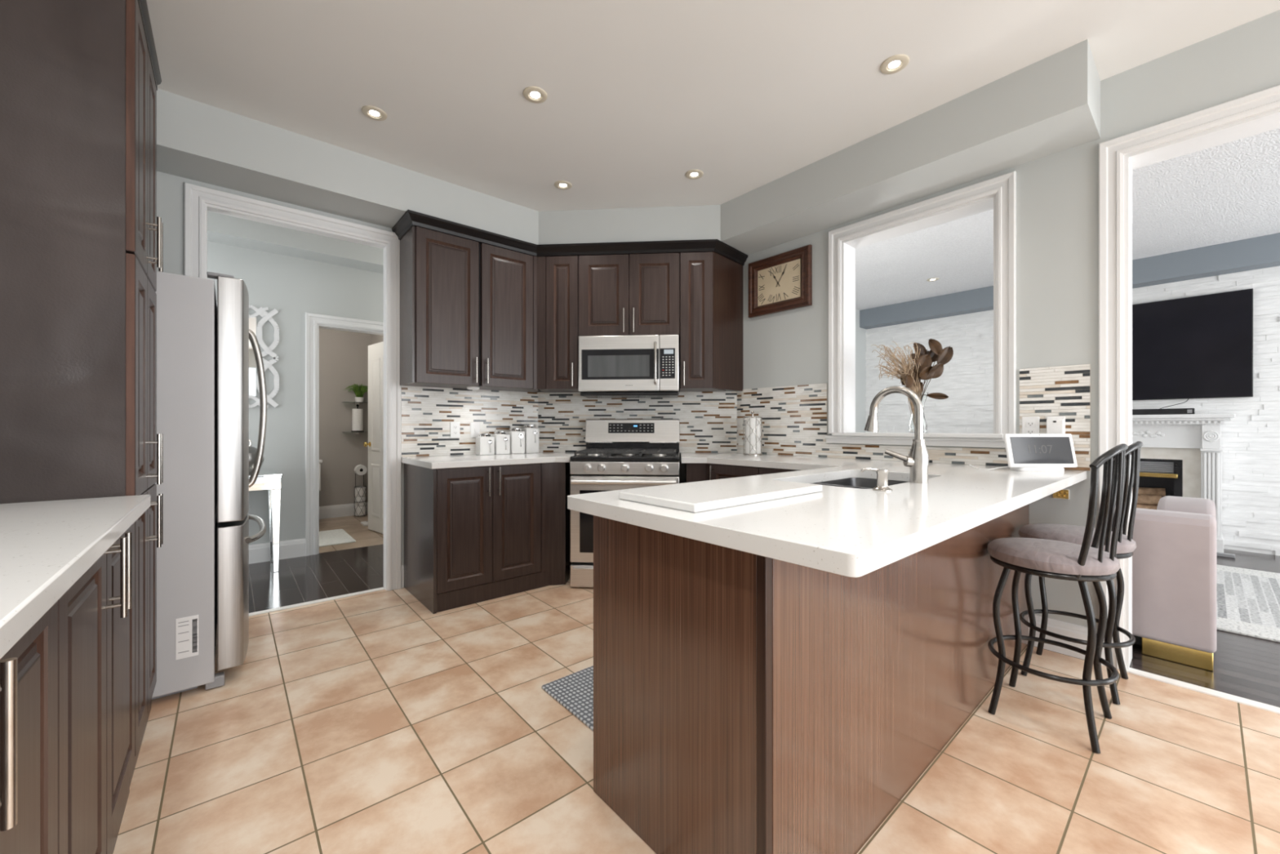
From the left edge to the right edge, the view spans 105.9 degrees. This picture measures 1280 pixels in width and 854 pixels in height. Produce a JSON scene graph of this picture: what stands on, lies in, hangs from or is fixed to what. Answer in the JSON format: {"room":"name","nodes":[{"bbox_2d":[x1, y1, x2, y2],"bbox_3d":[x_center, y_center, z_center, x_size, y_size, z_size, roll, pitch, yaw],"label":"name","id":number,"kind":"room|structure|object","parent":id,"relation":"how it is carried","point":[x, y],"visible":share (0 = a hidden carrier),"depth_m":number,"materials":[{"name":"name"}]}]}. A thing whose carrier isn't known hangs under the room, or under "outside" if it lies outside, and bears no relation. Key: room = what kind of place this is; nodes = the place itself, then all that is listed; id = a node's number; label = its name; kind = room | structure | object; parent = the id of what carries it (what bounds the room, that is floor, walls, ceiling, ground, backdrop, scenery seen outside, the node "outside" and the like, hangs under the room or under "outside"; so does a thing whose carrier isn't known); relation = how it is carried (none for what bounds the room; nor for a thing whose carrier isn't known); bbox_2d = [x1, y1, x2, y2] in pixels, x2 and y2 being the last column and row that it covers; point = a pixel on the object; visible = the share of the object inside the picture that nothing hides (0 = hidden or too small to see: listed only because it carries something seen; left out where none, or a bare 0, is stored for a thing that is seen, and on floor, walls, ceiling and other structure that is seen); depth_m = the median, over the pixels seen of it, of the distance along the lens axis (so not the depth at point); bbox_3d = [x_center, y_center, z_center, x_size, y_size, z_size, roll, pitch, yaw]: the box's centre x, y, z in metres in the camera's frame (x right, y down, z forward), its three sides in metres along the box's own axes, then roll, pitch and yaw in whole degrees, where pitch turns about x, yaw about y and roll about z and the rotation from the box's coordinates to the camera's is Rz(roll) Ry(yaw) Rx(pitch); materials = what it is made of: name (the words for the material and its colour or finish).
{"room":"kitchen","nodes":[
{"label":"kitchen","id":0,"kind":"room"},
{"bbox_2d":[207,240,383,545],"bbox_3d":[-3.056,-0.264,4.201,4.400,2.787,0.120,0,0,-40],"label":"wall","id":1,"kind":"structure","parent":0,"point":[294,286],"depth_m":4.15,"materials":[{"name":"paint"}]},
{"bbox_2d":[216,302,279,408],"bbox_3d":[-3.299,-0.580,3.900,0.621,0.846,0.020,0,0,-40],"label":"wall mirror","id":2,"kind":"object","parent":1,"relation":"attached to","point":[253,384],"visible":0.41,"depth_m":4.02,"materials":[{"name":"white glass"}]},
{"bbox_2d":[248,537,305,564],"bbox_3d":[-3.805,1.052,3.473,2.315,0.157,0.016,0,0,-40],"label":"baseboard","id":3,"kind":"structure","parent":1,"relation":"attached to","point":[258,553],"depth_m":4.11,"materials":[{"name":"white wood"}]},
{"bbox_2d":[207,211,383,273],"bbox_3d":[-2.933,-1.563,4.057,4.400,0.187,0.260,0,0,-40],"label":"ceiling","id":4,"kind":"structure","parent":1,"relation":"attached to","point":[221,228],"depth_m":3.99,"materials":[{"name":"paint"}]},
{"bbox_2d":[305,312,383,555],"bbox_3d":[-2.623,0.105,4.571,0.740,2.041,0.120,0,0,-40],"label":"door jamb","id":5,"kind":"object","parent":1,"relation":"in","point":[319,326],"depth_m":4.29,"materials":[{"name":"white wood"}]},
{"bbox_2d":[363,341,383,533],"bbox_3d":[-2.696,0.113,5.074,0.735,2.010,0.162,0,0,41],"label":"interior door","id":6,"kind":"structure","parent":5,"relation":"attached to","point":[375,351],"depth_m":5.14,"materials":[{"name":"white wood"}]},
{"bbox_2d":[156,171,455,565],"bbox_3d":[-1.500,-0.264,3.609,4.300,2.787,0.080,0,0,-40],"label":"wall","id":7,"kind":"structure","parent":0,"point":[170,188],"depth_m":2.66,"materials":[{"name":"paint"}]},
{"bbox_2d":[184,182,401,591],"bbox_3d":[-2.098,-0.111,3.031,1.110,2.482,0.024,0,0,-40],"label":"trim","id":8,"kind":"structure","parent":7,"relation":"attached to","point":[196,197],"depth_m":3.29,"materials":[{"name":"white wood"}]},
{"bbox_2d":[248,586,385,616],"bbox_3d":[-2.138,1.137,3.079,0.920,0.026,0.050,0,0,-40],"label":"threshold","id":9,"kind":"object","parent":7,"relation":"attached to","point":[284,607],"depth_m":3.10,"materials":[{"name":"stone"}]},
{"bbox_2d":[401,564,404,587],"bbox_3d":[-1.672,1.052,3.400,0.016,0.157,0.016,0,0,-40],"label":"baseboard","id":10,"kind":"structure","parent":7,"relation":"attached to","point":[402,566],"depth_m":3.39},
{"bbox_2d":[450,422,460,437],"bbox_3d":[-1.389,0.022,3.633,0.072,0.118,0.009,0,0,-40],"label":"wall outlet","id":11,"kind":"object","parent":7,"relation":"attached to","point":[455,426],"visible":1,"depth_m":3.63,"materials":[{"name":"white plastic"}]},
{"bbox_2d":[401,385,537,457],"bbox_3d":[-1.281,-0.042,3.738,1.100,0.507,0.009,0,0,-40],"label":"backsplash","id":12,"kind":"structure","parent":7,"relation":"attached to","point":[428,413],"depth_m":3.63,"materials":[{"name":"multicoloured tile"}]},
{"bbox_2d":[400,226,540,392],"bbox_3d":[-1.158,-0.798,3.591,1.073,1.016,0.384,0,0,-40],"label":"upper cabinet","id":13,"kind":"object","parent":7,"relation":"attached to","point":[468,308],"visible":1,"depth_m":3.36,"materials":[{"name":"brown wood"}]},
{"bbox_2d":[466,386,479,390],"bbox_3d":[-1.216,-0.281,3.523,0.090,0.017,0.090,0,0,-40],"label":"puck light","id":14,"kind":"object","parent":13,"relation":"attached to","point":[468,388],"visible":1,"depth_m":3.49,"materials":[{"name":"white plastic"}]},
{"bbox_2d":[391,208,747,266],"bbox_3d":[-0.413,-1.343,3.563,2.649,0.072,0.486,0,0,-13],"label":"crown molding","id":15,"kind":"structure","parent":13,"relation":"on","point":[410,219],"depth_m":3.59,"materials":[{"name":"black wood"}]},
{"bbox_2d":[470,422,479,437],"bbox_3d":[-1.272,0.023,3.729,0.072,0.118,0.016,0,0,-40],"label":"light switch","id":16,"kind":"object","parent":7,"relation":"attached to","point":[474,426],"visible":0.92,"depth_m":3.73,"materials":[{"name":"white plastic"}]},
{"bbox_2d":[156,39,1100,254],"bbox_3d":[-0.452,-1.520,2.249,4.130,0.275,3.350,0,0,-40],"label":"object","id":17,"kind":"structure","parent":7,"relation":"attached to","point":[1051,105],"depth_m":2.76,"materials":[{"name":"paint"}]},
{"bbox_2d":[537,391,737,453],"bbox_3d":[-0.043,-0.042,4.028,1.685,0.507,0.009,0,0,5],"label":"backsplash","id":18,"kind":"structure","parent":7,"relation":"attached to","point":[708,420],"depth_m":4.01,"materials":[{"name":"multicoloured tile"}]},
{"bbox_2d":[248,514,383,613],"bbox_3d":[-3.215,1.158,4.388,4.400,0.064,3.350,0,0,-40],"label":"floor","id":19,"kind":"structure","parent":0,"point":[299,580],"depth_m":3.73,"materials":[{"name":"brown wood"}]},
{"bbox_2d":[248,470,282,572],"bbox_3d":[-3.297,0.745,3.589,1.000,0.762,0.420,0,0,-40],"label":"console table","id":20,"kind":"object","parent":19,"relation":"on","point":[270,480],"visible":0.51,"depth_m":3.74,"materials":[{"name":"wood"}]},
{"bbox_2d":[248,439,264,474],"bbox_3d":[-3.071,0.226,3.756,0.236,0.277,0.236,0,0,-40],"label":"pot","id":21,"kind":"object","parent":20,"relation":"on","point":[252,451],"visible":0.25,"depth_m":3.72,"materials":[{"name":"grey metal"}]},
{"bbox_2d":[319,458,322,491],"bbox_3d":[-3.859,0.758,5.459,0.500,0.734,0.755,0,0,-40],"label":"toilet","id":22,"kind":"object","parent":19,"relation":"on","point":[320,460],"visible":0.12,"depth_m":5.73,"materials":[{"name":"white ceramic"}]},
{"bbox_2d":[319,528,355,546],"bbox_3d":[-3.224,1.120,4.841,0.535,0.012,0.750,0,0,-40],"label":"bath mat","id":23,"kind":"object","parent":19,"relation":"on","point":[337,536],"visible":0.49,"depth_m":4.87,"materials":[{"name":"fabric"}]},
{"bbox_2d":[354,464,367,516],"bbox_3d":[-3.529,0.798,6.097,0.139,0.642,0.140,0,0,-40],"label":"toilet paper stand","id":24,"kind":"object","parent":19,"relation":"on","point":[360,497],"visible":1,"depth_m":6.05,"materials":[{"name":"paper"}]},
{"bbox_2d":[360,520,368,526],"bbox_3d":[-3.126,1.114,5.601,0.170,0.022,0.220,0,0,-40],"label":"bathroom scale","id":25,"kind":"object","parent":19,"relation":"on","point":[365,523],"visible":0.45,"depth_m":5.55,"materials":[{"name":"white plastic"}]},
{"bbox_2d":[319,328,371,506],"bbox_3d":[-4.150,-0.120,5.792,1.800,2.500,0.100,0,0,-40],"label":"wall","id":26,"kind":"structure","parent":0,"point":[343,354],"depth_m":6.06,"materials":[{"name":"paint"}]},
{"bbox_2d":[319,502,368,519],"bbox_3d":[-3.580,1.052,5.062,1.720,0.157,1.750,0,0,-40],"label":"baseboard","id":27,"kind":"structure","parent":26,"relation":"attached to","point":[347,509],"depth_m":6.03,"materials":[{"name":"white wood"}]},
{"bbox_2d":[342,431,364,434],"bbox_3d":[-3.572,0.076,6.116,0.330,0.030,0.153,0,0,-40],"label":"glass shelf","id":28,"kind":"object","parent":26,"relation":"attached to","point":[356,433],"visible":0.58,"depth_m":6.05,"materials":[{"name":"white"}]},
{"bbox_2d":[351,404,364,431],"bbox_3d":[-3.568,-0.113,6.104,0.140,0.348,0.140,0,0,-40],"label":"paper towel holder","id":29,"kind":"object","parent":28,"relation":"on","point":[357,414],"visible":1,"depth_m":6.06,"materials":[{"name":"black paper"}]},
{"bbox_2d":[342,401,368,404],"bbox_3d":[-3.572,-0.298,6.116,0.330,0.030,0.153,0,0,-40],"label":"glass shelf","id":30,"kind":"object","parent":26,"relation":"attached to","point":[356,402],"visible":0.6,"depth_m":6.14,"materials":[{"name":"white"}]},
{"bbox_2d":[342,383,368,402],"bbox_3d":[-3.525,-0.432,6.078,0.351,0.237,0.257,0,0,-40],"label":"potted grass","id":31,"kind":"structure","parent":30,"relation":"on","point":[359,391],"depth_m":6.08,"materials":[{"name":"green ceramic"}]},
{"bbox_2d":[355,396,364,402],"bbox_3d":[-3.553,-0.344,6.117,0.104,0.062,0.104,0,0,-40],"label":"pot","id":32,"kind":"object","parent":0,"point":[361,399],"depth_m":6.08,"materials":[{"name":"white ceramic"}]},
{"bbox_2d":[371,333,383,344],"bbox_3d":[-2.868,-0.120,5.630,0.100,2.500,1.810,0,0,-40],"label":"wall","id":33,"kind":"structure","parent":0,"point":[375,339],"depth_m":6.07,"materials":[{"name":"paint"}]},
{"bbox_2d":[112,561,1279,853],"bbox_3d":[0.609,1.160,0.989,4.110,0.060,6.715,0,0,-40],"label":"floor","id":34,"kind":"structure","parent":0,"point":[380,722],"depth_m":1.65,"materials":[{"name":"beige tile"}]},
{"bbox_2d":[0,600,57,853],"bbox_3d":[-0.957,0.691,0.288,0.718,0.877,0.860,0,0,-40],"label":"base cabinet","id":35,"kind":"object","parent":34,"relation":"on","point":[28,670],"visible":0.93,"depth_m":0.71,"materials":[{"name":"brown wood"}]},
{"bbox_2d":[0,494,150,658],"bbox_3d":[-1.244,0.232,0.623,0.714,0.040,1.762,0,0,-40],"label":"countertop","id":36,"kind":"structure","parent":35,"relation":"on","point":[46,547],"depth_m":0.87,"materials":[{"name":"white stone"}]},
{"bbox_2d":[0,0,163,785],"bbox_3d":[-2.009,-0.146,1.522,0.718,2.551,0.655,0,0,-40],"label":"pantry cabinet","id":37,"kind":"object","parent":34,"relation":"on","point":[82,231],"visible":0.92,"depth_m":1.44,"materials":[{"name":"brown wood"}]},
{"bbox_2d":[57,522,134,853],"bbox_3d":[-1.524,0.691,0.954,0.718,0.877,0.890,0,0,-40],"label":"base cabinet","id":38,"kind":"object","parent":34,"relation":"on","point":[96,615],"visible":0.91,"depth_m":1.10,"materials":[{"name":"brown wood"}]},
{"bbox_2d":[151,271,266,699],"bbox_3d":[-2.330,0.230,2.235,0.954,1.800,0.885,0,0,-40],"label":"refrigerator","id":39,"kind":"object","parent":34,"relation":"on","point":[202,345],"visible":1,"depth_m":2.06,"materials":[{"name":"grey metal"}]},
{"bbox_2d":[404,462,572,613],"bbox_3d":[-0.944,0.691,3.568,1.307,0.877,0.698,0,0,-40],"label":"base cabinet","id":40,"kind":"object","parent":34,"relation":"on","point":[473,535],"visible":0.98,"depth_m":3.17,"materials":[{"name":"brown wood"}]},
{"bbox_2d":[401,452,577,469],"bbox_3d":[-0.921,0.232,3.556,1.363,0.040,0.734,0,0,-40],"label":"countertop","id":41,"kind":"structure","parent":40,"relation":"on","point":[457,460],"depth_m":3.26,"materials":[{"name":"white stone"}]},
{"bbox_2d":[475,433,494,454],"bbox_3d":[-1.184,0.130,3.695,0.112,0.164,0.122,0,0,-36],"label":"canister","id":42,"kind":"object","parent":41,"relation":"on","point":[485,442],"visible":1,"depth_m":3.65,"materials":[{"name":"white ceramic"}]},
{"bbox_2d":[492,431,510,454],"bbox_3d":[-1.087,0.121,3.777,0.112,0.182,0.122,0,0,-36],"label":"canister","id":43,"kind":"object","parent":41,"relation":"on","point":[502,439],"visible":0.91,"depth_m":3.73,"materials":[{"name":"white ceramic"}]},
{"bbox_2d":[507,427,524,453],"bbox_3d":[-0.991,0.109,3.859,0.112,0.204,0.122,0,0,-36],"label":"canister","id":44,"kind":"object","parent":41,"relation":"on","point":[517,434],"visible":0.94,"depth_m":3.82,"materials":[{"name":"white ceramic"}]},
{"bbox_2d":[521,424,538,453],"bbox_3d":[-0.895,0.096,3.942,0.112,0.232,0.122,0,0,-36],"label":"canister","id":45,"kind":"object","parent":41,"relation":"on","point":[531,432],"visible":0.95,"depth_m":3.90,"materials":[{"name":"white ceramic"}]},
{"bbox_2d":[542,665,593,730],"bbox_3d":[0.064,1.124,2.144,0.820,0.010,0.560,0,0,-40],"label":"floor mat","id":46,"kind":"object","parent":34,"relation":"on","point":[574,691],"visible":0.23,"depth_m":2.03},
{"bbox_2d":[569,418,679,586],"bbox_3d":[-0.086,0.532,3.645,0.768,1.195,0.738,0,0,5],"label":"gas range","id":47,"kind":"object","parent":34,"relation":"on","point":[619,454],"visible":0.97,"depth_m":3.37,"materials":[{"name":"silver metal"}]},
{"bbox_2d":[570,452,679,461],"bbox_3d":[-0.085,0.220,3.652,0.762,0.030,0.615,0,0,5],"label":"cooktop","id":48,"kind":"object","parent":47,"relation":"in","point":[580,456],"depth_m":3.36,"materials":[{"name":"black metal"}]},
{"bbox_2d":[684,462,798,482],"bbox_3d":[0.784,0.691,3.415,0.715,0.877,1.380,0,0,-40],"label":"base cabinet","id":49,"kind":"object","parent":34,"relation":"on","point":[694,472],"visible":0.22,"depth_m":3.29,"materials":[{"name":"brown wood"}]},
{"bbox_2d":[593,482,1029,853],"bbox_3d":[0.941,0.691,2.008,2.317,0.877,0.635,0,0,-40],"label":"base cabinet","id":50,"kind":"object","parent":34,"relation":"on","point":[744,702],"visible":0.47,"depth_m":1.26,"materials":[{"name":"brown wood"}]},
{"bbox_2d":[567,452,1086,577],"bbox_3d":[0.472,0.232,2.502,2.378,0.040,2.442,0,0,-40],"label":"countertop","id":51,"kind":"structure","parent":50,"relation":"on","point":[846,531],"depth_m":1.26,"materials":[{"name":"white stone"}]},
{"bbox_2d":[618,477,822,512],"bbox_3d":[0.268,0.200,1.500,0.610,0.022,0.305,0,0,-40],"label":"cutting board","id":52,"kind":"object","parent":51,"relation":"on","point":[714,495],"visible":1,"depth_m":1.39,"materials":[{"name":"white plastic"}]},
{"bbox_2d":[742,410,762,455],"bbox_3d":[0.856,0.045,3.667,0.142,0.334,0.141,0,0,-40],"label":"paper towel holder","id":53,"kind":"object","parent":51,"relation":"on","point":[753,428],"visible":1,"depth_m":3.62,"materials":[{"name":"white paper"}]},
{"bbox_2d":[811,477,908,488],"bbox_3d":[0.924,0.344,2.030,0.766,0.182,0.436,0,0,-40],"label":"sink","id":54,"kind":"object","parent":51,"relation":"in","point":[853,482],"visible":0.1,"depth_m":2.35,"materials":[{"name":"metal"}]},
{"bbox_2d":[860,467,892,491],"bbox_3d":[0.800,0.175,1.627,0.066,0.074,0.089,0,0,-40],"label":"soap dispenser","id":55,"kind":"object","parent":51,"relation":"on","point":[882,473],"visible":1,"depth_m":1.60,"materials":[{"name":"silver metal"}]},
{"bbox_2d":[863,386,928,483],"bbox_3d":[0.995,0.025,1.899,0.104,0.374,0.240,0,0,-40],"label":"faucet","id":56,"kind":"object","parent":51,"relation":"on","point":[917,460],"visible":1,"depth_m":1.84,"materials":[{"name":"silver metal"}]},
{"bbox_2d":[968,433,1077,471],"bbox_3d":[1.882,0.122,2.380,0.425,0.179,0.143,0,0,0],"label":"smart display","id":57,"kind":"object","parent":51,"relation":"on","point":[1024,451],"visible":1,"depth_m":2.32,"materials":[{"name":"white plastic"}]},
{"bbox_2d":[986,443,1128,753],"bbox_3d":[1.611,0.595,1.887,0.396,1.071,0.415,0,0,-40],"label":"bar stool","id":58,"kind":"object","parent":34,"relation":"on","point":[1082,563],"visible":1,"depth_m":1.78,"materials":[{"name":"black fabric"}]},
{"bbox_2d":[986,537,1119,575],"bbox_3d":[1.605,0.495,1.894,0.396,0.069,0.396,0,0,-40],"label":"seat cushion","id":59,"kind":"object","parent":58,"relation":"on","point":[1033,556],"depth_m":1.79,"materials":[{"name":"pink fabric"}]},
{"bbox_2d":[1018,440,1142,704],"bbox_3d":[1.972,0.595,2.181,0.396,1.071,0.415,0,0,-40],"label":"bar stool","id":60,"kind":"object","parent":34,"relation":"on","point":[1126,546],"visible":0.75,"depth_m":2.11,"materials":[{"name":"black metal"}]},
{"bbox_2d":[1018,523,1136,553],"bbox_3d":[1.965,0.495,2.188,0.396,0.069,0.396,0,0,-40],"label":"seat cushion","id":61,"kind":"object","parent":60,"relation":"on","point":[1074,534],"depth_m":2.13,"materials":[{"name":"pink fabric"}]},
{"bbox_2d":[679,341,735,483],"bbox_3d":[-0.034,-0.126,4.032,1.180,2.512,1.180,0,0,-40],"label":"wall","id":62,"kind":"structure","parent":0,"point":[682,465],"depth_m":4.00,"materials":[{"name":"paint"}]},
{"bbox_2d":[537,255,579,392],"bbox_3d":[-0.663,-0.798,3.861,0.414,1.016,0.416,0,0,5],"label":"upper cabinet","id":63,"kind":"object","parent":62,"relation":"attached to","point":[557,277],"visible":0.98,"depth_m":3.69,"materials":[{"name":"brown wood"}]},
{"bbox_2d":[578,253,679,341],"bbox_3d":[-0.072,-0.999,3.814,0.768,0.614,0.416,0,0,5],"label":"upper cabinet","id":64,"kind":"object","parent":62,"relation":"attached to","point":[624,294],"visible":0.97,"depth_m":3.65,"materials":[{"name":"brown wood"}]},
{"bbox_2d":[578,334,679,398],"bbox_3d":[-0.074,-0.463,3.788,0.756,0.450,0.452,0,0,5],"label":"microwave","id":65,"kind":"object","parent":64,"relation":"attached to","point":[643,366],"visible":1,"depth_m":3.61,"materials":[{"name":"silver metal"}]},
{"bbox_2d":[146,0,1279,310],"bbox_3d":[2.418,-1.707,1.904,8.050,0.100,7.760,0,0,-40],"label":"ceiling","id":66,"kind":"structure","parent":0,"point":[642,95],"depth_m":2.34,"materials":[{"name":"paint"}]},
{"bbox_2d":[361,105,386,120],"bbox_3d":[-1.402,-1.652,2.550,0.120,0.008,0.120,0,0,-40],"label":"recessed light","id":67,"kind":"object","parent":66,"relation":"in","point":[375,113],"visible":1,"depth_m":2.54,"materials":[{"name":"white"}]},
{"bbox_2d":[522,86,547,103],"bbox_3d":[-0.523,-1.652,2.409,0.120,0.008,0.120,0,0,-40],"label":"recessed light","id":68,"kind":"object","parent":66,"relation":"in","point":[539,95],"visible":1,"depth_m":2.40,"materials":[{"name":"white"}]},
{"bbox_2d":[554,180,572,190],"bbox_3d":[-0.526,-1.652,3.308,0.120,0.008,0.120,0,0,-40],"label":"recessed light","id":69,"kind":"object","parent":66,"relation":"in","point":[561,184],"visible":1,"depth_m":3.30,"materials":[{"name":"white glass"}]},
{"bbox_2d":[684,169,703,179],"bbox_3d":[0.356,-1.652,3.167,0.120,0.008,0.120,0,0,-40],"label":"recessed light","id":70,"kind":"object","parent":66,"relation":"in","point":[691,174],"visible":1,"depth_m":3.16,"materials":[{"name":"white"}]},
{"bbox_2d":[880,53,909,74],"bbox_3d":[1.162,-1.652,2.207,0.120,0.008,0.120,0,0,-40],"label":"recessed light","id":71,"kind":"object","parent":66,"relation":"in","point":[891,65],"visible":1,"depth_m":2.20,"materials":[{"name":"white"}]},
{"bbox_2d":[926,277,938,281],"bbox_3d":[3.287,-1.652,5.424,0.120,0.008,0.120,0,0,-40],"label":"recessed light","id":72,"kind":"object","parent":66,"relation":"in","point":[933,278],"visible":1,"depth_m":5.42,"materials":[{"name":"white"}]},
{"bbox_2d":[855,309,866,432],"bbox_3d":[1.852,-0.264,5.850,3.710,2.787,0.100,0,0,-40],"label":"wall","id":73,"kind":"structure","parent":0,"point":[860,336],"depth_m":6.87,"materials":[{"name":"paint"}]},
{"bbox_2d":[742,9,1279,629],"bbox_3d":[2.264,-0.264,2.377,0.170,2.787,6.680,0,0,-40],"label":"wall","id":74,"kind":"structure","parent":0,"point":[1057,194],"depth_m":2.41,"materials":[{"name":"paint"}]},
{"bbox_2d":[680,251,742,391],"bbox_3d":[0.567,-0.798,3.763,0.511,1.016,0.416,0,0,5],"label":"upper cabinet","id":75,"kind":"object","parent":74,"relation":"attached to","point":[711,283],"visible":0.99,"depth_m":3.61,"materials":[{"name":"brown wood"}]},
{"bbox_2d":[748,244,812,318],"bbox_3d":[1.042,-1.085,3.648,0.038,0.430,0.536,0,0,-40],"label":"wall clock","id":76,"kind":"object","parent":74,"relation":"attached to","point":[783,282],"visible":1,"depth_m":3.63,"materials":[{"name":"brown wood"}]},
{"bbox_2d":[737,364,1090,471],"bbox_3d":[1.488,-0.046,3.149,0.009,0.517,2.131,0,0,-40],"label":"backsplash","id":77,"kind":"structure","parent":74,"relation":"attached to","point":[794,420],"depth_m":3.07,"materials":[{"name":"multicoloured tile"}]},
{"bbox_2d":[825,432,1005,448],"bbox_3d":[1.707,0.075,3.003,0.245,0.074,1.075,0,0,-40],"label":"sill","id":78,"kind":"structure","parent":74,"relation":"attached to","point":[971,440],"depth_m":2.86,"materials":[{"name":"white wood"}]},
{"bbox_2d":[908,391,928,432],"bbox_3d":[1.729,-0.087,3.005,0.112,0.250,0.112,0,0,-40],"label":"glass vase","id":79,"kind":"object","parent":78,"relation":"on","point":[922,395],"visible":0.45,"depth_m":2.97,"materials":[{"name":"white"}]},
{"bbox_2d":[871,338,953,415],"bbox_3d":[1.672,-0.264,2.995,0.465,0.559,0.186,0,0,-9],"label":"bouquet","id":80,"kind":"object","parent":79,"relation":"in","point":[922,368],"visible":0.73,"depth_m":2.97,"materials":[{"name":"brown plant"}]},
{"bbox_2d":[841,194,995,434],"bbox_3d":[1.721,-0.611,3.014,0.170,1.312,0.874,0,0,-40],"label":"window","id":81,"kind":"structure","parent":74,"relation":"in","point":[849,246],"depth_m":3.28,"materials":[{"name":"white wood"}]},
{"bbox_2d":[828,170,1016,434],"bbox_3d":[1.647,-0.653,2.951,0.024,1.397,1.044,0,0,-40],"label":"trim","id":82,"kind":"structure","parent":74,"relation":"attached to","point":[1004,186],"depth_m":2.61,"materials":[{"name":"white wood"}]},
{"bbox_2d":[1022,416,1039,433],"bbox_3d":[2.025,0.005,2.505,0.009,0.118,0.072,0,0,-40],"label":"wall outlet","id":83,"kind":"object","parent":74,"relation":"attached to","point":[1030,424],"visible":0.73,"depth_m":2.50,"materials":[{"name":"white plastic"}]},
{"bbox_2d":[1046,416,1065,433],"bbox_3d":[2.081,0.005,2.421,0.032,0.118,0.072,0,0,-40],"label":"wall outlet","id":84,"kind":"object","parent":74,"relation":"attached to","point":[1055,424],"visible":0.6,"depth_m":2.41,"materials":[{"name":"white plastic"}]},
{"bbox_2d":[1052,488,1069,499],"bbox_3d":[2.107,0.335,2.419,0.014,0.050,0.065,0,0,-40],"label":"bracket","id":85,"kind":"object","parent":74,"relation":"attached to","point":[1064,493],"visible":0.83,"depth_m":2.41,"materials":[{"name":"gold metal"}]},
{"bbox_2d":[1028,614,1097,659],"bbox_3d":[2.111,1.052,2.414,0.016,0.157,0.265,0,0,-40],"label":"baseboard","id":86,"kind":"structure","parent":74,"relation":"attached to","point":[1062,628],"depth_m":2.40,"materials":[{"name":"white wood"}]},
{"bbox_2d":[1098,84,1279,669],"bbox_3d":[2.849,-0.111,1.542,0.024,2.482,2.020,0,0,-40],"label":"trim","id":87,"kind":"structure","parent":74,"relation":"attached to","point":[1112,153],"depth_m":2.26,"materials":[{"name":"white wood"}]},
{"bbox_2d":[1124,107,1279,669],"bbox_3d":[2.922,-0.071,1.605,0.170,2.391,1.850,0,0,-40],"label":"door frame","id":88,"kind":"structure","parent":74,"relation":"in","point":[1270,120],"depth_m":2.24,"materials":[{"name":"white wood"}]},
{"bbox_2d":[1125,666,1279,714],"bbox_3d":[2.858,1.137,1.550,0.060,0.026,1.850,0,0,-40],"label":"threshold","id":89,"kind":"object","parent":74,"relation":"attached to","point":[1258,704],"depth_m":2.06,"materials":[{"name":"stone"}]},
{"bbox_2d":[897,410,1278,437],"bbox_3d":[5.605,-0.264,4.385,0.100,2.787,7.400,0,0,-40],"label":"wall","id":90,"kind":"structure","parent":0,"point":[1208,411],"depth_m":6.59,"materials":[{"name":"paint"}]},
{"bbox_2d":[859,232,1279,328],"bbox_3d":[5.545,-1.536,4.201,0.230,0.242,7.200,0,0,-40],"label":"trim","id":91,"kind":"structure","parent":90,"relation":"attached to","point":[1262,251],"depth_m":4.67,"materials":[{"name":"paint"}]},
{"bbox_2d":[865,266,1279,555],"bbox_3d":[5.291,-0.142,4.643,0.043,2.543,6.199,0,0,-40],"label":"cladding","id":92,"kind":"object","parent":90,"relation":"attached to","point":[1251,446],"visible":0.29,"depth_m":4.56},
{"bbox_2d":[1132,288,1253,408],"bbox_3d":[4.925,-0.696,4.934,0.122,1.088,1.660,0,0,-40],"label":"television","id":93,"kind":"object","parent":92,"relation":"attached to","point":[1199,346],"visible":0.62,"depth_m":4.58,"materials":[{"name":"black plastic"}]},
{"bbox_2d":[1033,548,1279,706],"bbox_3d":[4.114,1.160,3.113,3.900,0.060,7.400,0,0,-40],"label":"floor","id":94,"kind":"structure","parent":0,"point":[1248,667],"depth_m":2.29,"materials":[{"name":"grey wood"}]},
{"bbox_2d":[1132,495,1216,671],"bbox_3d":[2.359,0.754,3.167,0.820,0.749,1.820,0,0,-40],"label":"armchair","id":95,"kind":"object","parent":94,"relation":"on","point":[1174,557],"visible":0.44,"depth_m":2.31,"materials":[{"name":"fabric"}]},
{"bbox_2d":[1132,413,1235,558],"bbox_3d":[4.809,0.507,4.836,0.430,1.245,1.440,0,0,-40],"label":"fireplace","id":96,"kind":"object","parent":94,"relation":"on","point":[1181,455],"visible":0.34,"depth_m":4.48,"materials":[{"name":"beige stone"}]},
{"bbox_2d":[1132,408,1195,414],"bbox_3d":[4.750,-0.144,4.785,0.072,0.055,0.980,0,0,-40],"label":"soundbar","id":97,"kind":"object","parent":96,"relation":"on","point":[1169,411],"visible":0.43,"depth_m":4.53,"materials":[{"name":"black plastic"}]},
{"bbox_2d":[1132,413,1235,420],"bbox_3d":[4.809,-0.087,4.836,0.430,0.055,1.440,0,0,-40],"label":"mantel shelf","id":98,"kind":"object","parent":96,"relation":"attached to","point":[1182,416],"depth_m":4.37,"materials":[{"name":"white wood"}]},
{"bbox_2d":[1216,564,1279,642],"bbox_3d":[4.406,1.123,2.771,1.920,0.013,3.800,0,0,-40],"label":"area rug","id":99,"kind":"object","parent":94,"relation":"on","point":[1248,600],"visible":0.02,"depth_m":3.08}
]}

